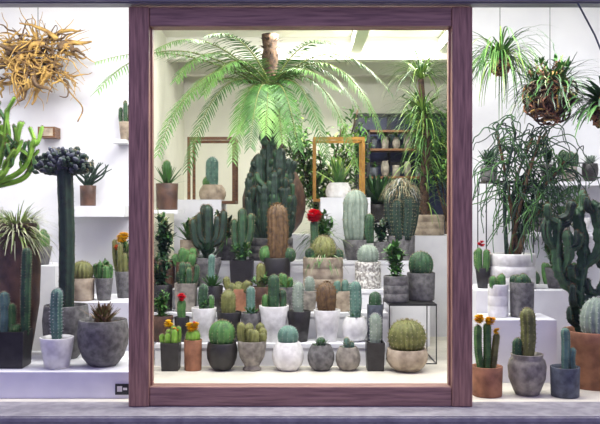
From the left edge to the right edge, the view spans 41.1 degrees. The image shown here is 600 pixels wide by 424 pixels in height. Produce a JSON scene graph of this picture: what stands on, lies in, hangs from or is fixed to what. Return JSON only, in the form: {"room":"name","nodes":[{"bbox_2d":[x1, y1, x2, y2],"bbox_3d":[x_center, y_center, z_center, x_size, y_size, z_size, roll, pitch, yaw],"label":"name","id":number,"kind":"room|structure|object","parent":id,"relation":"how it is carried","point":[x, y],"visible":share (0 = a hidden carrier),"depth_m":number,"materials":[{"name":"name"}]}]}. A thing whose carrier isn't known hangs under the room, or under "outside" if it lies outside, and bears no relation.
{"room":"plant shop","nodes":[
{"label":"plant shop","id":0,"kind":"room"},
{"bbox_2d":[0,8,128,293],"bbox_3d":[-2.275,-0.350,6.950,1.650,3.100,0.100,0,0,0],"label":"wall","id":1,"kind":"structure","parent":0,"point":[98,124],"depth_m":6.90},
{"bbox_2d":[74,206,128,216],"bbox_3d":[-1.706,-0.006,6.760,0.502,0.090,0.279,0,0,0],"label":"wall shelf","id":2,"kind":"object","parent":1,"relation":"attached to","point":[79,211],"depth_m":6.62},
{"bbox_2d":[75,159,111,205],"bbox_3d":[-1.797,-0.249,6.759,0.339,0.394,0.286,0,0,33],"label":"succulent","id":3,"kind":"object","parent":2,"relation":"on","point":[87,190],"visible":0.85,"depth_m":6.71,"materials":[{"name":"ceramic"}]},
{"bbox_2d":[118,100,128,139],"bbox_3d":[-1.479,-0.782,6.783,0.127,0.347,0.111,0,0,33],"label":"cactus","id":4,"kind":"object","parent":1,"relation":"on","point":[123,118],"visible":0.85,"depth_m":6.75,"materials":[{"name":"ceramic"}]},
{"bbox_2d":[154,30,183,258],"bbox_3d":[-1.500,-0.350,8.500,0.100,3.100,3.000,0,0,0],"label":"wall","id":5,"kind":"structure","parent":0,"point":[166,96],"depth_m":8.69,"materials":[{"name":"beige paint"}]},
{"bbox_2d":[154,210,184,212],"bbox_3d":[-1.264,-0.003,7.275,0.368,0.030,0.450,0,0,0],"label":"wall shelf","id":6,"kind":"object","parent":5,"relation":"attached to","point":[155,211],"visible":0.57,"depth_m":7.05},
{"bbox_2d":[154,160,187,209],"bbox_3d":[-1.204,-0.247,7.224,0.385,0.456,0.325,0,0,41],"label":"spiky succulent","id":7,"kind":"object","parent":6,"relation":"on","point":[167,191],"visible":0.99,"depth_m":7.13,"materials":[{"name":"ceramic"}]},
{"bbox_2d":[167,37,446,61],"bbox_3d":[0.725,-1.780,8.775,4.350,0.240,0.150,0,0,0],"label":"ceiling","id":8,"kind":"structure","parent":5,"relation":"attached to","point":[373,46],"depth_m":8.70,"materials":[{"name":"paint"}]},
{"bbox_2d":[178,62,446,75],"bbox_3d":[0.725,-1.765,9.560,4.350,0.270,0.120,0,0,0],"label":"trim","id":9,"kind":"structure","parent":5,"relation":"attached to","point":[352,70],"depth_m":9.50,"materials":[{"name":"paint"}]},
{"bbox_2d":[196,254,223,311],"bbox_3d":[-0.738,0.585,6.696,0.266,0.480,0.234,0,0,42],"label":"succulent","id":10,"kind":"object","parent":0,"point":[216,290],"visible":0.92,"depth_m":6.64,"materials":[{"name":"green plant"}]},
{"bbox_2d":[222,276,251,311],"bbox_3d":[-0.522,0.679,6.677,0.257,0.293,0.189,0,0,0],"label":"cactus","id":11,"kind":"object","parent":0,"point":[240,289],"visible":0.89,"depth_m":6.62,"materials":[{"name":"ceramic"}]},
{"bbox_2d":[252,262,267,311],"bbox_3d":[-0.325,0.620,6.679,0.167,0.410,0.158,0,0,39],"label":"cactus","id":12,"kind":"object","parent":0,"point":[260,277],"visible":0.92,"depth_m":6.64,"materials":[{"name":"plant"}]},
{"bbox_2d":[236,234,310,258],"bbox_3d":[-0.276,0.710,7.835,0.901,0.980,0.630,0,0,0],"label":"plinth","id":13,"kind":"object","parent":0,"point":[296,242],"depth_m":7.52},
{"bbox_2d":[279,273,296,309],"bbox_3d":[-0.120,0.665,6.697,0.230,0.321,0.217,0,0,41],"label":"succulent","id":14,"kind":"object","parent":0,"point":[287,284],"visible":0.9,"depth_m":6.63,"materials":[{"name":"green plant"}]},
{"bbox_2d":[0,337,599,401],"bbox_3d":[0.000,1.260,7.580,6.200,0.120,5.040,0,0,0],"label":"floor","id":15,"kind":"structure","parent":0,"point":[430,373],"depth_m":5.80,"materials":[{"name":"concrete"}]},
{"bbox_2d":[32,262,58,350],"bbox_3d":[-2.497,0.815,6.615,1.106,0.769,0.530,0,0,0],"label":"display riser","id":16,"kind":"object","parent":15,"relation":"on","point":[50,272],"visible":0.17,"depth_m":6.35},
{"bbox_2d":[0,351,128,397],"bbox_3d":[-2.072,1.115,5.545,1.956,0.170,0.790,0,0,0],"label":"display platform","id":17,"kind":"object","parent":15,"relation":"on","point":[80,380],"visible":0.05,"depth_m":5.15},
{"bbox_2d":[0,247,32,368],"bbox_3d":[-1.900,0.629,5.340,0.233,0.801,0.190,0,0,0],"label":"cactus","id":18,"kind":"object","parent":17,"relation":"on","point":[15,339],"visible":1,"depth_m":5.31,"materials":[{"name":"plant"}]},
{"bbox_2d":[0,96,43,187],"bbox_3d":[-2.224,-0.440,5.795,0.728,0.798,0.304,0,0,-11],"label":"potted euphorbia","id":19,"kind":"object","parent":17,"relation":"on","point":[10,148],"visible":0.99,"depth_m":5.79,"materials":[{"name":"plant"}]},
{"bbox_2d":[0,201,58,346],"bbox_3d":[-2.061,0.472,5.771,0.779,1.114,0.740,0,0,38],"label":"fountain grass","id":20,"kind":"object","parent":17,"relation":"on","point":[15,236],"depth_m":5.62,"materials":[{"name":"plant"}]},
{"bbox_2d":[39,287,74,369],"bbox_3d":[-1.610,0.761,5.300,0.225,0.536,0.225,0,0,0],"label":"cactus","id":21,"kind":"object","parent":17,"relation":"on","point":[57,347],"depth_m":5.26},
{"bbox_2d":[32,146,93,358],"bbox_3d":[-1.662,0.277,5.662,0.415,1.504,0.325,0,0,20],"label":"cactus","id":22,"kind":"object","parent":17,"relation":"on","point":[63,163],"visible":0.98,"depth_m":5.61,"materials":[{"name":"plant"}]},
{"bbox_2d":[74,260,94,300],"bbox_3d":[-1.668,0.518,6.119,0.200,0.311,0.200,0,0,0],"label":"barrel cactus","id":23,"kind":"object","parent":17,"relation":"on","point":[84,283],"visible":0.8,"depth_m":6.05,"materials":[{"name":"ceramic"}]},
{"bbox_2d":[74,294,128,350],"bbox_3d":[-1.516,0.938,6.275,0.538,0.525,0.650,0,0,0],"label":"display riser","id":24,"kind":"object","parent":17,"relation":"on","point":[122,304],"depth_m":5.95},
{"bbox_2d":[77,301,128,366],"bbox_3d":[-1.322,0.817,5.380,0.349,0.424,0.343,0,0,0],"label":"potted plant","id":25,"kind":"object","parent":17,"relation":"on","point":[102,337],"visible":1,"depth_m":5.26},
{"bbox_2d":[93,258,116,300],"bbox_3d":[-1.504,0.514,6.119,0.192,0.320,0.134,0,0,0],"label":"cactus","id":26,"kind":"object","parent":17,"relation":"on","point":[103,272],"visible":1,"depth_m":6.08,"materials":[{"name":"concrete"}]},
{"bbox_2d":[112,232,128,297],"bbox_3d":[-1.383,0.415,6.300,0.155,0.518,0.178,0,0,44],"label":"cactus","id":27,"kind":"object","parent":17,"relation":"on","point":[120,253],"visible":0.89,"depth_m":6.25,"materials":[{"name":"plant"}]},
{"bbox_2d":[154,252,174,311],"bbox_3d":[-1.164,0.576,6.691,0.234,0.498,0.206,0,0,28],"label":"shrub","id":28,"kind":"object","parent":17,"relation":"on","point":[160,278],"visible":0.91,"depth_m":6.65,"materials":[{"name":"green plant"}]},
{"bbox_2d":[174,261,199,311],"bbox_3d":[-0.940,0.617,6.692,0.218,0.415,0.193,0,0,0],"label":"cactus","id":29,"kind":"object","parent":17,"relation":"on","point":[184,284],"visible":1,"depth_m":6.61,"materials":[{"name":"concrete"}]},
{"bbox_2d":[159,319,181,370],"bbox_3d":[-0.986,1.007,6.085,0.188,0.383,0.149,0,0,0],"label":"cactus","id":30,"kind":"object","parent":15,"relation":"on","point":[170,343],"visible":1,"depth_m":6.02,"materials":[{"name":"ceramic"}]},
{"bbox_2d":[184,321,201,370],"bbox_3d":[-0.814,1.014,6.080,0.139,0.371,0.137,0,0,0],"label":"cactus","id":31,"kind":"object","parent":15,"relation":"on","point":[193,342],"visible":1,"depth_m":6.03,"materials":[{"name":"ceramic"}]},
{"bbox_2d":[174,200,226,256],"bbox_3d":[-0.975,0.541,7.910,0.449,1.318,0.580,0,0,0],"label":"display plinth","id":32,"kind":"object","parent":15,"relation":"on","point":[191,207],"visible":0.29,"depth_m":7.62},
{"bbox_2d":[187,137,237,203],"bbox_3d":[-0.853,-0.400,7.880,0.458,0.643,0.400,0,0,0],"label":"frame","id":33,"kind":"object","parent":32,"relation":"on","point":[206,139],"depth_m":7.70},
{"bbox_2d":[199,156,225,199],"bbox_3d":[-0.862,-0.323,7.880,0.266,0.471,0.266,0,0,0],"label":"cactus","id":34,"kind":"object","parent":32,"relation":"on","point":[210,189],"visible":0.96,"depth_m":7.82,"materials":[{"name":"plant"}]},
{"bbox_2d":[206,318,236,370],"bbox_3d":[-0.593,1.004,6.080,0.236,0.391,0.236,0,0,0],"label":"barrel cactus","id":35,"kind":"object","parent":15,"relation":"on","point":[221,350],"visible":1,"depth_m":6.00,"materials":[{"name":"plant"}]},
{"bbox_2d":[236,322,266,371],"bbox_3d":[-0.364,1.013,6.083,0.244,0.372,0.226,0,0,0],"label":"cactus","id":36,"kind":"object","parent":15,"relation":"on","point":[251,342],"visible":1,"depth_m":6.02,"materials":[{"name":"concrete"}]},
{"bbox_2d":[257,33,282,149],"bbox_3d":[-0.313,-0.326,8.350,0.287,3.050,0.287,0,0,0],"label":"trunk","id":37,"kind":"object","parent":15,"relation":"on","point":[269,40],"visible":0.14,"depth_m":8.28,"materials":[{"name":"brown plant"}]},
{"bbox_2d":[154,338,386,365],"bbox_3d":[-0.230,1.114,6.375,1.808,0.172,0.295,0,0,0],"label":"step","id":38,"kind":"structure","parent":15,"relation":"on","point":[267,360],"depth_m":6.24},
{"bbox_2d":[154,288,172,341],"bbox_3d":[-1.104,0.815,6.376,0.181,0.425,0.168,0,0,-42],"label":"shrub","id":39,"kind":"object","parent":38,"relation":"on","point":[160,319],"visible":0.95,"depth_m":6.34,"materials":[{"name":"green plant"}]},
{"bbox_2d":[174,293,189,341],"bbox_3d":[-0.941,0.836,6.379,0.120,0.384,0.122,0,0,0],"label":"cactus","id":40,"kind":"object","parent":38,"relation":"on","point":[181,319],"visible":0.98,"depth_m":6.35,"materials":[{"name":"plant"}]},
{"bbox_2d":[191,283,215,341],"bbox_3d":[-0.766,0.797,6.380,0.199,0.462,0.199,0,0,0],"label":"cactus","id":41,"kind":"object","parent":38,"relation":"on","point":[205,313],"visible":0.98,"depth_m":6.32,"materials":[{"name":"ceramic"}]},
{"bbox_2d":[217,289,240,341],"bbox_3d":[-0.566,0.818,6.380,0.199,0.421,0.199,0,0,0],"label":"cactus","id":42,"kind":"object","parent":38,"relation":"on","point":[228,306],"visible":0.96,"depth_m":6.33,"materials":[{"name":"plant"}]},
{"bbox_2d":[241,286,260,329],"bbox_3d":[-0.392,0.807,6.372,0.187,0.442,0.180,0,0,0],"label":"cactus","id":43,"kind":"object","parent":38,"relation":"on","point":[251,315],"visible":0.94,"depth_m":6.35,"materials":[{"name":"plant"}]},
{"bbox_2d":[259,274,288,342],"bbox_3d":[-0.207,0.758,6.380,0.239,0.539,0.239,0,0,0],"label":"cactus","id":44,"kind":"object","parent":38,"relation":"on","point":[273,314],"visible":0.98,"depth_m":6.32,"materials":[{"name":"ceramic"}]},
{"bbox_2d":[288,281,310,341],"bbox_3d":[-0.008,0.787,6.380,0.191,0.481,0.191,0,0,0],"label":"cactus","id":45,"kind":"object","parent":38,"relation":"on","point":[298,317],"visible":0.95,"depth_m":6.33,"materials":[{"name":"concrete"}]},
{"bbox_2d":[314,280,339,341],"bbox_3d":[0.215,0.783,6.380,0.215,0.489,0.215,0,0,0],"label":"cactus","id":46,"kind":"object","parent":38,"relation":"on","point":[326,314],"visible":0.99,"depth_m":6.32,"materials":[{"name":"ceramic"}]},
{"bbox_2d":[342,280,367,341],"bbox_3d":[0.439,0.785,6.380,0.207,0.487,0.207,0,0,0],"label":"cactus","id":47,"kind":"object","parent":38,"relation":"on","point":[354,327],"visible":0.98,"depth_m":6.33,"materials":[{"name":"ceramic"}]},
{"bbox_2d":[367,290,382,339],"bbox_3d":[0.598,0.825,6.380,0.128,0.406,0.128,0,0,22],"label":"cactus","id":48,"kind":"object","parent":38,"relation":"on","point":[375,305],"visible":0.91,"depth_m":6.34,"materials":[{"name":"stone"}]},
{"bbox_2d":[154,309,388,358],"bbox_3d":[-0.241,1.013,6.675,1.928,0.374,0.295,0,0,0],"label":"step","id":49,"kind":"structure","parent":15,"relation":"on","point":[312,333],"depth_m":6.53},
{"bbox_2d":[172,286,391,346],"bbox_3d":[-0.235,0.931,6.974,2.050,0.538,0.295,0,0,0],"label":"step","id":50,"kind":"structure","parent":15,"relation":"on","point":[365,293],"depth_m":6.83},
{"bbox_2d":[154,208,176,287],"bbox_3d":[-1.198,0.312,6.955,0.230,0.700,0.254,0,0,28],"label":"shrub","id":51,"kind":"object","parent":50,"relation":"on","point":[165,236],"visible":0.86,"depth_m":6.94,"materials":[{"name":"green plant"}]},
{"bbox_2d":[171,247,197,279],"bbox_3d":[-1.008,0.479,6.967,0.248,0.366,0.208,0,0,0],"label":"cactus","id":52,"kind":"object","parent":50,"relation":"on","point":[189,255],"visible":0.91,"depth_m":6.90,"materials":[{"name":"plant"}]},
{"bbox_2d":[188,203,228,284],"bbox_3d":[-0.804,0.291,7.014,0.337,0.742,0.382,0,0,-38],"label":"cactus","id":53,"kind":"object","parent":50,"relation":"on","point":[205,235],"visible":0.96,"depth_m":6.95,"materials":[{"name":"plant"}]},
{"bbox_2d":[230,208,254,285],"bbox_3d":[-0.503,0.309,6.984,0.237,0.705,0.208,0,0,0],"label":"cactus","id":54,"kind":"object","parent":50,"relation":"on","point":[242,231],"visible":1,"depth_m":6.95,"materials":[{"name":"plant"}]},
{"bbox_2d":[259,202,295,285],"bbox_3d":[-0.196,0.284,6.981,0.315,0.756,0.241,0,0,30],"label":"cactus","id":55,"kind":"object","parent":50,"relation":"on","point":[276,255],"visible":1,"depth_m":6.91,"materials":[{"name":"plant"}]},
{"bbox_2d":[303,209,348,289],"bbox_3d":[0.207,0.317,6.967,0.458,0.690,0.513,0,0,45],"label":"cactus","id":56,"kind":"object","parent":50,"relation":"on","point":[322,261],"visible":0.99,"depth_m":6.85,"materials":[{"name":"ceramic"}]},
{"bbox_2d":[355,244,380,288],"bbox_3d":[0.593,0.467,6.980,0.227,0.390,0.227,0,0,0],"label":"cactus","id":57,"kind":"object","parent":50,"relation":"on","point":[367,267],"visible":1,"depth_m":6.89,"materials":[{"name":"stone"}]},
{"bbox_2d":[272,325,303,371],"bbox_3d":[-0.091,1.026,6.080,0.243,0.346,0.243,0,0,0],"label":"cactus","id":58,"kind":"object","parent":15,"relation":"on","point":[287,353],"visible":1,"depth_m":6.00,"materials":[{"name":"ceramic"}]},
{"bbox_2d":[175,259,429,346],"bbox_3d":[-0.089,0.818,7.311,2.505,0.764,0.368,0,0,0],"label":"display step","id":59,"kind":"object","parent":15,"relation":"on","point":[418,313],"visible":0.04,"depth_m":7.13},
{"bbox_2d":[175,215,199,256],"bbox_3d":[-1.002,0.230,7.301,0.368,0.413,0.349,0,0,43],"label":"succulent","id":60,"kind":"object","parent":59,"relation":"on","point":[186,243],"visible":0.41,"depth_m":7.22,"materials":[{"name":"green plant"}]},
{"bbox_2d":[213,209,237,259],"bbox_3d":[-0.687,0.206,7.293,0.553,0.461,0.548,0,0,-32],"label":"succulent","id":61,"kind":"object","parent":59,"relation":"on","point":[227,245],"visible":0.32,"depth_m":7.20,"materials":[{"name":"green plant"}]},
{"bbox_2d":[91,33,393,232],"bbox_3d":[-0.573,-0.710,7.331,2.805,1.857,1.296,0,0,-22],"label":"palm","id":62,"kind":"object","parent":59,"relation":"on","point":[267,96],"visible":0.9,"depth_m":7.34,"materials":[{"name":"plant"}]},
{"bbox_2d":[244,131,297,260],"bbox_3d":[-0.263,-0.153,7.299,0.472,1.178,0.401,0,0,26],"label":"cactus","id":63,"kind":"object","parent":59,"relation":"on","point":[270,178],"visible":0.84,"depth_m":7.21,"materials":[{"name":"plant"}]},
{"bbox_2d":[293,209,349,257],"bbox_3d":[0.203,0.211,7.279,0.586,0.478,0.615,0,0,-19],"label":"succulent","id":64,"kind":"object","parent":59,"relation":"on","point":[322,224],"visible":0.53,"depth_m":7.24,"materials":[{"name":"green plant"}]},
{"bbox_2d":[342,189,374,259],"bbox_3d":[0.527,0.108,7.280,0.310,0.655,0.258,0,0,0],"label":"cactus","id":65,"kind":"object","parent":59,"relation":"on","point":[358,224],"visible":1,"depth_m":7.20,"materials":[{"name":"plant"}]},
{"bbox_2d":[374,216,389,259],"bbox_3d":[0.750,0.232,7.283,0.235,0.408,0.217,0,0,0],"label":"succulent","id":66,"kind":"object","parent":59,"relation":"on","point":[380,231],"visible":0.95,"depth_m":7.23,"materials":[{"name":"green plant"}]},
{"bbox_2d":[378,178,423,260],"bbox_3d":[0.921,0.060,7.301,0.414,0.753,0.411,0,0,6],"label":"cactus","id":67,"kind":"object","parent":59,"relation":"on","point":[401,203],"visible":0.98,"depth_m":7.19,"materials":[{"name":"plant"}]},
{"bbox_2d":[308,336,333,370],"bbox_3d":[0.160,1.071,6.080,0.205,0.257,0.205,0,0,0],"label":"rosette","id":68,"kind":"object","parent":15,"relation":"on","point":[320,353],"visible":1,"depth_m":6.01,"materials":[{"name":"concrete"}]},
{"bbox_2d":[282,99,373,221],"bbox_3d":[0.286,-0.033,8.750,1.118,2.463,0.730,0,0,15],"label":"ficus tree","id":69,"kind":"object","parent":15,"relation":"on","point":[304,169],"visible":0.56,"depth_m":8.68,"materials":[{"name":"green plant"}]},
{"bbox_2d":[319,197,370,258],"bbox_3d":[0.433,0.531,7.910,0.477,1.338,0.580,0,0,0],"label":"display plinth","id":70,"kind":"object","parent":15,"relation":"on","point":[332,205],"visible":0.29,"depth_m":7.62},
{"bbox_2d":[316,155,357,196],"bbox_3d":[0.383,-0.334,7.940,0.452,0.453,0.525,0,0,-44],"label":"agave","id":71,"kind":"object","parent":70,"relation":"on","point":[338,188],"visible":0.94,"depth_m":7.80,"materials":[{"name":"ceramic"}]},
{"bbox_2d":[336,337,359,370],"bbox_3d":[0.365,1.071,6.080,0.190,0.255,0.190,0,0,0],"label":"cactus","id":72,"kind":"object","parent":15,"relation":"on","point":[347,355],"visible":1,"depth_m":6.01,"materials":[{"name":"concrete"}]},
{"bbox_2d":[351,174,394,222],"bbox_3d":[0.906,-0.155,8.954,0.817,0.548,0.789,0,0,0],"label":"agave","id":73,"kind":"object","parent":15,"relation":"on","point":[374,187],"visible":0.62,"depth_m":8.87,"materials":[{"name":"plant"}]},
{"bbox_2d":[365,312,384,370],"bbox_3d":[0.570,0.979,6.080,0.140,0.441,0.140,0,0,0],"label":"cactus","id":74,"kind":"object","parent":15,"relation":"on","point":[374,347],"visible":1,"depth_m":6.02,"materials":[{"name":"concrete"}]},
{"bbox_2d":[365,129,422,209],"bbox_3d":[1.160,0.108,9.650,0.720,2.182,0.300,0,0,0],"label":"shelving unit","id":75,"kind":"object","parent":15,"relation":"on","point":[396,144],"visible":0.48,"depth_m":9.60,"materials":[{"name":"wood"}]},
{"bbox_2d":[386,318,427,372],"bbox_3d":[0.810,0.996,6.050,0.322,0.405,0.318,0,0,0],"label":"barrel cactus","id":76,"kind":"object","parent":15,"relation":"on","point":[406,353],"visible":1,"depth_m":5.94,"materials":[{"name":"plant"}]},
{"bbox_2d":[383,300,436,363],"bbox_3d":[0.890,0.963,6.540,0.378,0.473,0.480,0,0,0],"label":"wire plant stand","id":77,"kind":"object","parent":15,"relation":"on","point":[409,303],"visible":0.46,"depth_m":6.30,"materials":[{"name":"black metal"}]},
{"bbox_2d":[382,239,408,302],"bbox_3d":[0.771,0.470,6.455,0.220,0.510,0.239,0,0,25],"label":"shrub","id":78,"kind":"object","parent":77,"relation":"on","point":[395,287],"visible":1,"depth_m":6.39,"materials":[{"name":"green plant"}]},
{"bbox_2d":[407,250,434,300],"bbox_3d":[0.998,0.519,6.600,0.231,0.413,0.231,0,0,0],"label":"cactus","id":79,"kind":"object","parent":77,"relation":"on","point":[421,276],"visible":1,"depth_m":6.52,"materials":[{"name":"concrete"}]},
{"bbox_2d":[385,234,446,336],"bbox_3d":[1.390,0.715,8.000,1.020,0.970,0.600,0,0,0],"label":"plinth","id":80,"kind":"object","parent":15,"relation":"on","point":[436,246],"visible":0.21,"depth_m":7.70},
{"bbox_2d":[373,41,446,235],"bbox_3d":[1.230,-0.719,7.944,1.016,1.895,0.952,0,0,0],"label":"yucca","id":81,"kind":"object","parent":80,"relation":"on","point":[428,224],"visible":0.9,"depth_m":7.89,"materials":[{"name":"plant"}]},
{"bbox_2d":[402,90,446,233],"bbox_3d":[1.707,-0.148,9.431,1.039,2.695,0.815,0,0,19],"label":"ficus tree","id":82,"kind":"object","parent":15,"relation":"on","point":[444,155],"visible":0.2,"depth_m":9.41,"materials":[{"name":"green plant"}]},
{"bbox_2d":[472,314,502,397],"bbox_3d":[1.225,0.933,5.240,0.202,0.532,0.202,0,0,-6],"label":"cactus","id":83,"kind":"object","parent":15,"relation":"on","point":[487,375],"visible":1,"depth_m":5.22,"materials":[{"name":"ceramic"}]},
{"bbox_2d":[477,313,556,382],"bbox_3d":[1.568,0.979,5.810,0.476,0.441,0.380,0,0,0],"label":"display riser","id":84,"kind":"object","parent":15,"relation":"on","point":[546,327],"visible":0.38,"depth_m":5.62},
{"bbox_2d":[488,273,507,317],"bbox_3d":[1.431,0.598,5.800,0.155,0.320,0.145,0,0,0],"label":"cactus","id":85,"kind":"object","parent":84,"relation":"on","point":[497,286],"visible":1,"depth_m":5.75,"materials":[{"name":"ceramic"}]},
{"bbox_2d":[509,273,533,317],"bbox_3d":[1.605,0.598,5.800,0.183,0.320,0.174,0,0,0],"label":"cactus","id":86,"kind":"object","parent":84,"relation":"on","point":[521,286],"visible":0.99,"depth_m":5.74,"materials":[{"name":"concrete"}]},
{"bbox_2d":[472,284,570,363],"bbox_3d":[1.685,0.895,6.285,0.717,0.610,0.530,0,0,0],"label":"display riser","id":87,"kind":"object","parent":15,"relation":"on","point":[553,303],"visible":0.1,"depth_m":6.02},
{"bbox_2d":[473,241,490,287],"bbox_3d":[1.409,0.404,6.194,0.141,0.369,0.145,0,0,0],"label":"cactus","id":88,"kind":"object","parent":87,"relation":"on","point":[482,271],"visible":1,"depth_m":6.15,"materials":[{"name":"plant"}]},
{"bbox_2d":[472,114,599,289],"bbox_3d":[1.779,-0.083,6.208,1.115,1.344,0.714,0,0,18],"label":"potted tree","id":89,"kind":"object","parent":87,"relation":"on","point":[512,261],"visible":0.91,"depth_m":6.15,"materials":[{"name":"plant"}]},
{"bbox_2d":[541,244,563,288],"bbox_3d":[1.969,0.391,6.199,0.204,0.396,0.172,0,0,0],"label":"shrub","id":90,"kind":"object","parent":87,"relation":"on","point":[552,282],"visible":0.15,"depth_m":6.16,"materials":[{"name":"green plant"}]},
{"bbox_2d":[507,307,546,396],"bbox_3d":[1.495,0.908,5.270,0.250,0.581,0.250,0,0,0],"label":"cactus","id":91,"kind":"object","parent":15,"relation":"on","point":[527,368],"visible":1,"depth_m":5.21,"materials":[{"name":"concrete"}]},
{"bbox_2d":[550,327,579,398],"bbox_3d":[1.729,0.973,5.220,0.189,0.453,0.189,0,0,0],"label":"cactus","id":92,"kind":"object","parent":15,"relation":"on","point":[565,376],"visible":1,"depth_m":5.17,"materials":[{"name":"stone"}]},
{"bbox_2d":[539,189,599,390],"bbox_3d":[2.006,0.515,5.566,0.520,1.368,0.525,0,0,41],"label":"potted cactus","id":93,"kind":"object","parent":15,"relation":"on","point":[583,312],"visible":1,"depth_m":5.52,"materials":[{"name":"plant"}]},
{"bbox_2d":[0,2,599,7],"bbox_3d":[0.000,-1.637,4.930,6.400,0.727,0.100,0,0,0],"label":"lintel","id":94,"kind":"object","parent":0,"point":[2,4],"visible":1,"depth_m":4.91,"materials":[{"name":"metal"}]},
{"bbox_2d":[0,0,599,1],"bbox_3d":[0.000,-1.330,4.862,6.400,0.100,0.034,0,0,0],"label":"trim","id":95,"kind":"structure","parent":94,"relation":"attached to","point":[0,0],"depth_m":4.86,"materials":[{"name":"metal"}]},
{"bbox_2d":[149,7,451,29],"bbox_3d":[0.003,-1.206,4.992,1.867,0.120,0.115,0,0,0],"label":"rail","id":96,"kind":"object","parent":94,"relation":"attached to","point":[160,18],"depth_m":4.93,"materials":[{"name":"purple wood"}]},
{"bbox_2d":[161,30,444,36],"bbox_3d":[0.000,-1.950,7.490,6.200,0.100,5.220,0,0,0],"label":"ceiling","id":97,"kind":"structure","parent":0,"point":[168,33],"depth_m":8.52,"materials":[{"name":"paint"}]},
{"bbox_2d":[0,8,94,121],"bbox_3d":[-2.193,-1.328,6.631,0.964,1.144,0.511,0,0,-15],"label":"air plant","id":98,"kind":"object","parent":97,"relation":"hanging from","point":[26,52],"visible":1,"depth_m":6.58,"materials":[{"name":"plant"}]},
{"bbox_2d":[443,25,558,109],"bbox_3d":[1.619,-1.311,6.431,1.044,1.180,0.992,0,0,9],"label":"spider plant","id":99,"kind":"object","parent":97,"relation":"hanging from","point":[498,54],"visible":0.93,"depth_m":6.40,"materials":[{"name":"green plant"}]},
{"bbox_2d":[495,44,597,125],"bbox_3d":[1.890,-1.274,5.992,0.823,1.255,0.845,0,0,-27],"label":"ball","id":100,"kind":"object","parent":97,"relation":"hanging from","point":[543,91],"visible":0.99,"depth_m":5.91,"materials":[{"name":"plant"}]},
{"bbox_2d":[551,76,599,141],"bbox_3d":[2.215,-1.180,5.768,0.815,1.442,0.754,0,0,7],"label":"fern","id":101,"kind":"object","parent":97,"relation":"hanging from","point":[593,109],"visible":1,"depth_m":5.76,"materials":[{"name":"green plant"}]},
{"bbox_2d":[303,275,316,310],"bbox_3d":[0.075,0.677,6.680,0.142,0.296,0.142,0,0,0],"label":"cactus","id":102,"kind":"object","parent":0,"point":[309,300],"visible":0.97,"depth_m":6.64,"materials":[{"name":"concrete"}]},
{"bbox_2d":[184,76,446,233],"bbox_3d":[0.000,-0.350,10.050,6.200,3.100,0.100,0,0,0],"label":"wall","id":103,"kind":"structure","parent":0,"point":[220,125],"depth_m":10.00,"materials":[{"name":"beige paint"}]},
{"bbox_2d":[346,30,369,64],"bbox_3d":[0.610,-1.810,8.795,0.120,0.140,2.390,0,0,0],"label":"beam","id":104,"kind":"structure","parent":103,"relation":"attached to","point":[358,38],"depth_m":8.21,"materials":[{"name":"paint"}]},
{"bbox_2d":[354,113,446,233],"bbox_3d":[1.280,-0.010,9.940,1.220,2.420,0.080,0,0,0],"label":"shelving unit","id":105,"kind":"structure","parent":103,"relation":"in","point":[378,157],"depth_m":9.93,"materials":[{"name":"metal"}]},
{"bbox_2d":[313,137,364,201],"bbox_3d":[0.375,-0.410,7.880,0.497,0.623,0.400,0,0,0],"label":"picture frame","id":106,"kind":"object","parent":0,"point":[361,140],"depth_m":7.68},
{"bbox_2d":[333,279,349,311],"bbox_3d":[0.362,0.689,6.680,0.182,0.272,0.142,0,0,0],"label":"cactus","id":107,"kind":"object","parent":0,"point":[343,296],"visible":0.91,"depth_m":6.62,"materials":[{"name":"ceramic"}]},
{"bbox_2d":[472,8,599,325],"bbox_3d":[2.285,-0.350,7.350,1.630,3.100,0.100,0,0,0],"label":"wall","id":108,"kind":"structure","parent":0,"point":[573,36],"depth_m":7.30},
{"bbox_2d":[582,154,599,180],"bbox_3d":[2.589,-0.389,7.090,0.218,0.243,0.202,0,0,0],"label":"potted cactus","id":109,"kind":"object","parent":108,"relation":"on","point":[588,168],"visible":0.73,"depth_m":7.05,"materials":[{"name":"concrete"}]},
{"label":"outside","id":110,"kind":"structure","parent":0,"visible":0},
{"bbox_3d":[0.000,1.370,1.350,12.000,0.100,6.700,0,0,0],"label":"ground","id":111,"kind":"structure","parent":110,"visible":0},
{"bbox_2d":[0,402,599,423],"bbox_3d":[0.000,1.260,4.872,10.000,0.120,0.375,0,0,0],"label":"stone ledge","id":112,"kind":"object","parent":111,"relation":"on","point":[10,412],"visible":1,"depth_m":4.74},
{"bbox_2d":[129,7,150,406],"bbox_3d":[-0.993,-0.033,4.990,0.126,2.465,0.130,0,0,0],"label":"stile","id":113,"kind":"object","parent":112,"relation":"on","point":[139,28],"visible":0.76,"depth_m":4.93,"materials":[{"name":"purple wood"}]},
{"bbox_2d":[151,28,153,384],"bbox_3d":[-0.924,-0.033,5.005,0.012,2.225,0.050,0,0,0],"label":"bead","id":114,"kind":"object","parent":113,"relation":"attached to","point":[152,29],"visible":1,"depth_m":4.98,"materials":[{"name":"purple wood"}]},
{"bbox_2d":[149,383,451,405],"bbox_3d":[0.003,1.139,4.992,1.867,0.120,0.115,0,0,0],"label":"rail","id":115,"kind":"object","parent":112,"relation":"on","point":[160,394],"visible":0.91,"depth_m":4.93,"materials":[{"name":"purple wood"}]},
{"bbox_2d":[450,7,471,406],"bbox_3d":[1.000,-0.033,4.990,0.126,2.465,0.130,0,0,0],"label":"stile","id":116,"kind":"object","parent":112,"relation":"on","point":[461,28],"visible":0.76,"depth_m":4.93,"materials":[{"name":"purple wood"}]},
{"bbox_2d":[447,28,449,384],"bbox_3d":[0.930,-0.033,5.005,0.012,2.225,0.050,0,0,0],"label":"bead","id":117,"kind":"object","parent":116,"relation":"attached to","point":[448,29],"visible":1,"depth_m":4.98,"materials":[{"name":"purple wood"}]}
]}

